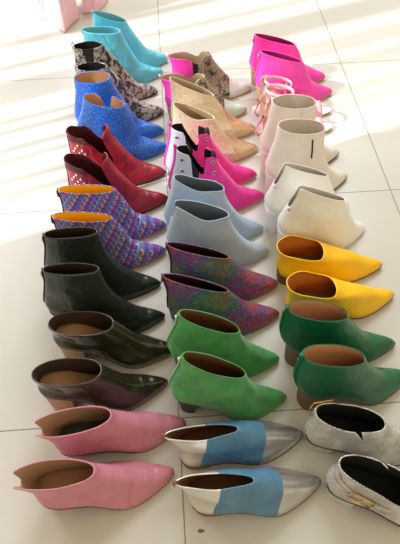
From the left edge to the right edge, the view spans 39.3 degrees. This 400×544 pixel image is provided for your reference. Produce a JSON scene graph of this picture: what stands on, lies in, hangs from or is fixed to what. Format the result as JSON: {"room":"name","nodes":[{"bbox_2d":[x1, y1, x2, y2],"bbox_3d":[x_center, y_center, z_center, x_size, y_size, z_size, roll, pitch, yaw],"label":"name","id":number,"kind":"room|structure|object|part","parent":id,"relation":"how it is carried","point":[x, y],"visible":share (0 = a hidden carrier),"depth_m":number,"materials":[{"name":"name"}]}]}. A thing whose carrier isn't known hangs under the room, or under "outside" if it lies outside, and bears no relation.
{"room":"shoe store","nodes":[
{"label":"shoe store","id":0,"kind":"room"},
{"bbox_2d":[165,123,185,173],"bbox_3d":[-0.062,-0.316,1.446,0.061,0.150,0.063,-5,53,-2],"label":"shaft","id":1,"kind":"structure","parent":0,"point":[181,141],"depth_m":1.41,"materials":[{"name":"white leather"}]},
{"bbox_2d":[164,424,206,466],"bbox_3d":[-0.017,0.312,1.022,0.065,0.098,0.073,36,61,25],"label":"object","id":2,"kind":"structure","parent":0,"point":[190,452],"depth_m":1.00,"materials":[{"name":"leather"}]},
{"bbox_2d":[175,471,220,513],"bbox_3d":[0.005,0.373,0.975,0.074,0.098,0.063,24,57,18],"label":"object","id":3,"kind":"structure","parent":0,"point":[209,498],"depth_m":0.95,"materials":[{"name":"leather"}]},
{"bbox_2d":[0,0,399,543],"bbox_3d":[0.154,-0.303,1.609,3.950,0.050,4.400,-4,53,-2],"label":"floor","id":4,"kind":"structure","parent":0,"point":[355,44],"depth_m":1.47,"materials":[{"name":"beige tile"}]},
{"bbox_2d":[36,0,107,32],"bbox_3d":[-0.477,-1.295,1.741,0.200,0.952,0.327,29,59,21],"label":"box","id":5,"kind":"object","parent":4,"relation":"on","point":[62,14],"visible":0.94,"depth_m":2.02,"materials":[{"name":"pink fabric"}]},
{"bbox_3d":[-0.528,-1.231,1.723,0.147,0.902,0.260,-4,53,-2],"label":"trouser leg","id":6,"kind":"part","parent":5,"relation":"part of","materials":[{"name":"pink fabric"}]},
{"bbox_3d":[-0.409,-1.323,1.760,0.099,0.950,0.199,15,55,12],"label":"trouser leg","id":7,"kind":"part","parent":5,"relation":"part of","materials":[{"name":"pink fabric"}]},
{"bbox_2d":[13,458,174,510],"bbox_3d":[-0.179,0.369,0.993,0.268,0.130,0.088,-9,53,-6],"label":"shoe","id":8,"kind":"object","parent":4,"relation":"on","point":[62,484],"visible":1,"depth_m":0.99,"materials":[{"name":"pink leather"}]},
{"bbox_2d":[31,358,167,410],"bbox_3d":[-0.188,0.217,1.102,0.250,0.139,0.080,-10,53,-6],"label":"boot","id":9,"kind":"object","parent":4,"relation":"on","point":[63,382],"visible":0.99,"depth_m":1.09,"materials":[{"name":"brown leather"}]},
{"bbox_2d":[41,227,160,300],"bbox_3d":[-0.218,-0.022,1.242,0.251,0.206,0.081,-4,53,-2],"label":"boot","id":10,"kind":"object","parent":4,"relation":"on","point":[71,244],"visible":0.74,"depth_m":1.19,"materials":[{"name":"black leather"}]},
{"bbox_2d":[40,262,164,332],"bbox_3d":[-0.204,0.056,1.183,0.251,0.206,0.082,-4,53,-2],"label":"boot","id":11,"kind":"object","parent":4,"relation":"on","point":[73,286],"visible":0.9,"depth_m":1.15,"materials":[{"name":"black leather"}]},
{"bbox_2d":[50,211,165,269],"bbox_3d":[-0.208,-0.081,1.312,0.251,0.165,0.080,-5,53,-3],"label":"boot","id":12,"kind":"object","parent":4,"relation":"on","point":[133,254],"visible":0.55,"depth_m":1.29,"materials":[{"name":"multicoloured fabric"}]},
{"bbox_2d":[48,311,170,368],"bbox_3d":[-0.175,0.137,1.163,0.250,0.139,0.080,-3,53,-1],"label":"boot","id":13,"kind":"object","parent":4,"relation":"on","point":[78,334],"visible":0.98,"depth_m":1.15,"materials":[{"name":"brown leather"}]},
{"bbox_2d":[35,406,185,459],"bbox_3d":[-0.160,0.289,1.053,0.268,0.130,0.081,-11,53,-7],"label":"shoe","id":14,"kind":"object","parent":4,"relation":"on","point":[83,431],"visible":0.98,"depth_m":1.04,"materials":[{"name":"pink leather"}]},
{"bbox_2d":[56,184,166,240],"bbox_3d":[-0.209,-0.152,1.367,0.251,0.165,0.080,-5,53,-3],"label":"boot","id":15,"kind":"object","parent":4,"relation":"on","point":[106,199],"visible":0.69,"depth_m":1.33,"materials":[{"name":"multicoloured fabric"}]},
{"bbox_2d":[71,41,157,100],"bbox_3d":[-0.258,-0.617,1.703,0.249,0.191,0.080,-4,53,-2],"label":"boot","id":16,"kind":"object","parent":4,"relation":"on","point":[87,51],"visible":0.55,"depth_m":1.66,"materials":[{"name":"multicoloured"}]},
{"bbox_2d":[63,152,167,213],"bbox_3d":[-0.209,-0.226,1.416,0.251,0.175,0.082,-5,53,-3],"label":"boot","id":17,"kind":"object","parent":4,"relation":"on","point":[81,169],"visible":0.66,"depth_m":1.40,"materials":[{"name":"red leather"}]},
{"bbox_2d":[66,124,165,185],"bbox_3d":[-0.219,-0.314,1.482,0.251,0.175,0.081,-5,53,-2],"label":"boot","id":18,"kind":"object","parent":4,"relation":"on","point":[81,139],"visible":0.71,"depth_m":1.47,"materials":[{"name":"red leather"}]},
{"bbox_2d":[74,71,163,138],"bbox_3d":[-0.231,-0.466,1.581,0.249,0.201,0.081,-4,53,-2],"label":"boot","id":19,"kind":"object","parent":4,"relation":"on","point":[101,83],"visible":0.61,"depth_m":1.53,"materials":[{"name":"blue fabric"}]},
{"bbox_2d":[74,62,163,121],"bbox_3d":[-0.234,-0.529,1.636,0.249,0.191,0.080,-5,53,-2],"label":"boot","id":20,"kind":"object","parent":4,"relation":"on","point":[141,110],"visible":0.29,"depth_m":1.64,"materials":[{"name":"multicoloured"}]},
{"bbox_2d":[77,93,166,160],"bbox_3d":[-0.215,-0.400,1.535,0.249,0.194,0.080,-4,53,-2],"label":"boot","id":21,"kind":"object","parent":4,"relation":"on","point":[94,114],"visible":0.79,"depth_m":1.51,"materials":[{"name":"blue fabric"}]},
{"bbox_2d":[81,26,162,82],"bbox_3d":[-0.244,-0.685,1.759,0.249,0.183,0.080,-7,53,-4],"label":"boot","id":22,"kind":"object","parent":4,"relation":"on","point":[112,38],"visible":0.62,"depth_m":1.73,"materials":[{"name":"teal leather"}]},
{"bbox_2d":[91,10,168,66],"bbox_3d":[-0.230,-0.757,1.807,0.249,0.193,0.081,-5,53,-3],"label":"boot","id":23,"kind":"object","parent":4,"relation":"on","point":[144,55],"visible":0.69,"depth_m":1.79,"materials":[{"name":"teal leather"}]},
{"bbox_2d":[159,73,246,120],"bbox_3d":[0.015,-0.521,1.650,0.262,0.151,0.081,-5,53,-3],"label":"boot","id":24,"kind":"object","parent":4,"relation":"on","point":[234,109],"visible":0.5,"depth_m":1.63,"materials":[{"name":"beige leather"}]},
{"bbox_2d":[166,51,250,99],"bbox_3d":[0.032,-0.612,1.719,0.262,0.151,0.080,-5,53,-3],"label":"boot","id":25,"kind":"object","parent":4,"relation":"on","point":[187,64],"visible":0.77,"depth_m":1.69,"materials":[{"name":"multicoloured leather"}]},
{"bbox_2d":[163,122,256,184],"bbox_3d":[0.030,-0.315,1.462,0.254,0.202,0.080,-5,53,-2],"label":"boot","id":26,"kind":"object","parent":4,"relation":"on","point":[178,135],"visible":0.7,"depth_m":1.44,"materials":[{"name":"pink leather"}]},
{"bbox_2d":[169,77,255,138],"bbox_3d":[0.040,-0.469,1.582,0.249,0.197,0.080,-4,53,-2],"label":"boot","id":27,"kind":"object","parent":4,"relation":"on","point":[182,91],"visible":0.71,"depth_m":1.55,"materials":[{"name":"beige leather"}]},
{"bbox_2d":[164,174,263,238],"bbox_3d":[0.037,-0.159,1.344,0.249,0.202,0.082,-4,53,-2],"label":"boot","id":28,"kind":"object","parent":4,"relation":"on","point":[184,187],"visible":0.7,"depth_m":1.31,"materials":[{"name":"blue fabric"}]},
{"bbox_2d":[172,102,257,162],"bbox_3d":[0.043,-0.388,1.529,0.249,0.183,0.081,-5,53,-3],"label":"boot","id":29,"kind":"object","parent":4,"relation":"on","point":[234,149],"visible":0.62,"depth_m":1.51,"materials":[{"name":"beige leather"}]},
{"bbox_2d":[168,144,264,210],"bbox_3d":[0.045,-0.244,1.408,0.254,0.202,0.081,-5,53,-2],"label":"boot","id":30,"kind":"object","parent":4,"relation":"on","point":[240,197],"visible":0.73,"depth_m":1.39,"materials":[{"name":"pink leather"}]},
{"bbox_2d":[166,200,268,267],"bbox_3d":[0.046,-0.093,1.298,0.249,0.195,0.082,-4,53,-2],"label":"boot","id":31,"kind":"object","parent":4,"relation":"on","point":[191,222],"visible":0.88,"depth_m":1.27,"materials":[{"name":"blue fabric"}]},
{"bbox_2d":[160,273,279,335],"bbox_3d":[0.051,0.058,1.193,0.258,0.181,0.082,-4,53,-2],"label":"boot","id":32,"kind":"object","parent":4,"relation":"on","point":[183,291],"visible":0.89,"depth_m":1.18,"materials":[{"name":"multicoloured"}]},
{"bbox_2d":[164,242,278,300],"bbox_3d":[0.055,-0.013,1.247,0.258,0.181,0.082,-4,53,-2],"label":"boot","id":33,"kind":"object","parent":4,"relation":"on","point":[212,265],"visible":0.84,"depth_m":1.23,"materials":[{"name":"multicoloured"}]},
{"bbox_2d":[166,309,278,377],"bbox_3d":[0.051,0.133,1.116,0.236,0.212,0.080,-4,53,-2],"label":"boot","id":34,"kind":"object","parent":4,"relation":"on","point":[192,330],"visible":0.92,"depth_m":1.09,"materials":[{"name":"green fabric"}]},
{"bbox_2d":[169,351,286,419],"bbox_3d":[0.059,0.209,1.059,0.236,0.212,0.081,-4,53,-2],"label":"boot","id":35,"kind":"object","parent":4,"relation":"on","point":[198,379],"visible":1,"depth_m":1.05,"materials":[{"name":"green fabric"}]},
{"bbox_2d":[161,419,302,469],"bbox_3d":[0.067,0.303,1.040,0.272,0.129,0.087,-9,53,-5],"label":"shoe","id":36,"kind":"object","parent":4,"relation":"on","point":[250,441],"visible":1,"depth_m":1.04,"materials":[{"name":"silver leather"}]},
{"bbox_2d":[173,467,320,516],"bbox_3d":[0.091,0.376,0.984,0.272,0.129,0.087,-7,53,-4],"label":"shoe","id":37,"kind":"object","parent":4,"relation":"on","point":[261,491],"visible":1,"depth_m":0.98,"materials":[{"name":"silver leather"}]},
{"bbox_2d":[249,33,325,85],"bbox_3d":[0.280,-0.670,1.749,0.251,0.166,0.081,-3,53,-1],"label":"boot","id":38,"kind":"object","parent":4,"relation":"on","point":[260,41],"visible":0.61,"depth_m":1.72,"materials":[{"name":"pink leather"}]},
{"bbox_2d":[254,50,331,102],"bbox_3d":[0.291,-0.597,1.694,0.251,0.166,0.080,-5,53,-2],"label":"boot","id":39,"kind":"object","parent":4,"relation":"on","point":[272,63],"visible":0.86,"depth_m":1.67,"materials":[{"name":"pink leather"}]},
{"bbox_2d":[254,74,331,117],"bbox_3d":[0.277,-0.517,1.655,0.247,0.131,0.077,-5,53,-3],"label":"sandal","id":40,"kind":"object","parent":4,"relation":"on","point":[321,111],"visible":0.44,"depth_m":1.63,"materials":[{"name":"pink leather"}]},
{"bbox_2d":[254,83,332,135],"bbox_3d":[0.271,-0.460,1.592,0.247,0.163,0.077,-7,53,-4],"label":"sandal","id":41,"kind":"object","parent":4,"relation":"on","point":[265,104],"visible":0.41,"depth_m":1.56,"materials":[{"name":"pink leather"}]},
{"bbox_2d":[260,94,338,174],"bbox_3d":[0.277,-0.374,1.487,0.244,0.227,0.080,-14,54,-10],"label":"boot","id":42,"kind":"object","parent":4,"relation":"on","point":[286,106],"visible":0.57,"depth_m":1.43,"materials":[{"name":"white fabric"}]},
{"bbox_2d":[265,119,346,194],"bbox_3d":[0.286,-0.294,1.427,0.244,0.227,0.080,-13,54,-9],"label":"boot","id":43,"kind":"object","parent":4,"relation":"on","point":[296,141],"visible":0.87,"depth_m":1.38,"materials":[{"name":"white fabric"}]},
{"bbox_2d":[264,162,349,232],"bbox_3d":[0.274,-0.203,1.371,0.244,0.206,0.080,-15,54,-10],"label":"boot","id":44,"kind":"object","parent":4,"relation":"on","point":[290,176],"visible":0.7,"depth_m":1.33,"materials":[{"name":"white leather"}]},
{"bbox_2d":[277,185,364,248],"bbox_3d":[0.302,-0.139,1.322,0.244,0.206,0.080,-13,54,-9],"label":"boot","id":45,"kind":"object","parent":4,"relation":"on","point":[323,216],"visible":0.92,"depth_m":1.30,"materials":[{"name":"white leather"}]},
{"bbox_2d":[276,235,381,285],"bbox_3d":[0.304,-0.034,1.298,0.268,0.117,0.079,-6,53,-4],"label":"boot","id":46,"kind":"object","parent":4,"relation":"on","point":[295,253],"visible":0.92,"depth_m":1.29,"materials":[{"name":"yellow leather"}]},
{"bbox_2d":[279,299,395,366],"bbox_3d":[0.290,0.112,1.133,0.268,0.204,0.080,-6,53,-4],"label":"boot","id":47,"kind":"object","parent":4,"relation":"on","point":[303,323],"visible":0.9,"depth_m":1.11,"materials":[{"name":"green leather"}]},
{"bbox_2d":[286,271,393,318],"bbox_3d":[0.317,0.046,1.237,0.268,0.117,0.081,-9,53,-6],"label":"boot","id":48,"kind":"object","parent":4,"relation":"on","point":[360,301],"visible":0.79,"depth_m":1.23,"materials":[{"name":"yellow leather"}]},
{"bbox_2d":[293,344,399,410],"bbox_3d":[0.306,0.188,1.076,0.268,0.204,0.080,-11,53,-7],"label":"boot","id":49,"kind":"object","parent":4,"relation":"on","point":[321,372],"visible":0.98,"depth_m":1.06,"materials":[{"name":"green leather"}]},
{"bbox_2d":[304,399,399,466],"bbox_3d":[0.321,0.298,1.042,0.249,0.124,0.082,6,53,5],"label":"shoe","id":50,"kind":"object","parent":4,"relation":"on","point":[345,428],"visible":0.98,"depth_m":1.04,"materials":[{"name":"white textured leather"},{"name":"black lining fabric"},{"name":"gold metal"}]},
{"bbox_2d":[325,454,399,526],"bbox_3d":[0.347,0.385,0.976,0.249,0.125,0.082,10,54,8],"label":"shoe","id":51,"kind":"object","parent":4,"relation":"on","point":[366,482],"visible":1,"depth_m":0.98,"materials":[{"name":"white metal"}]},
{"bbox_2d":[260,74,270,100],"bbox_3d":[0.188,-0.533,1.620,0.029,0.052,0.054,-5,53,-3],"label":"counter","id":52,"kind":"object","parent":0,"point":[264,79],"depth_m":1.61,"materials":[{"name":"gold leather"}]}
]}

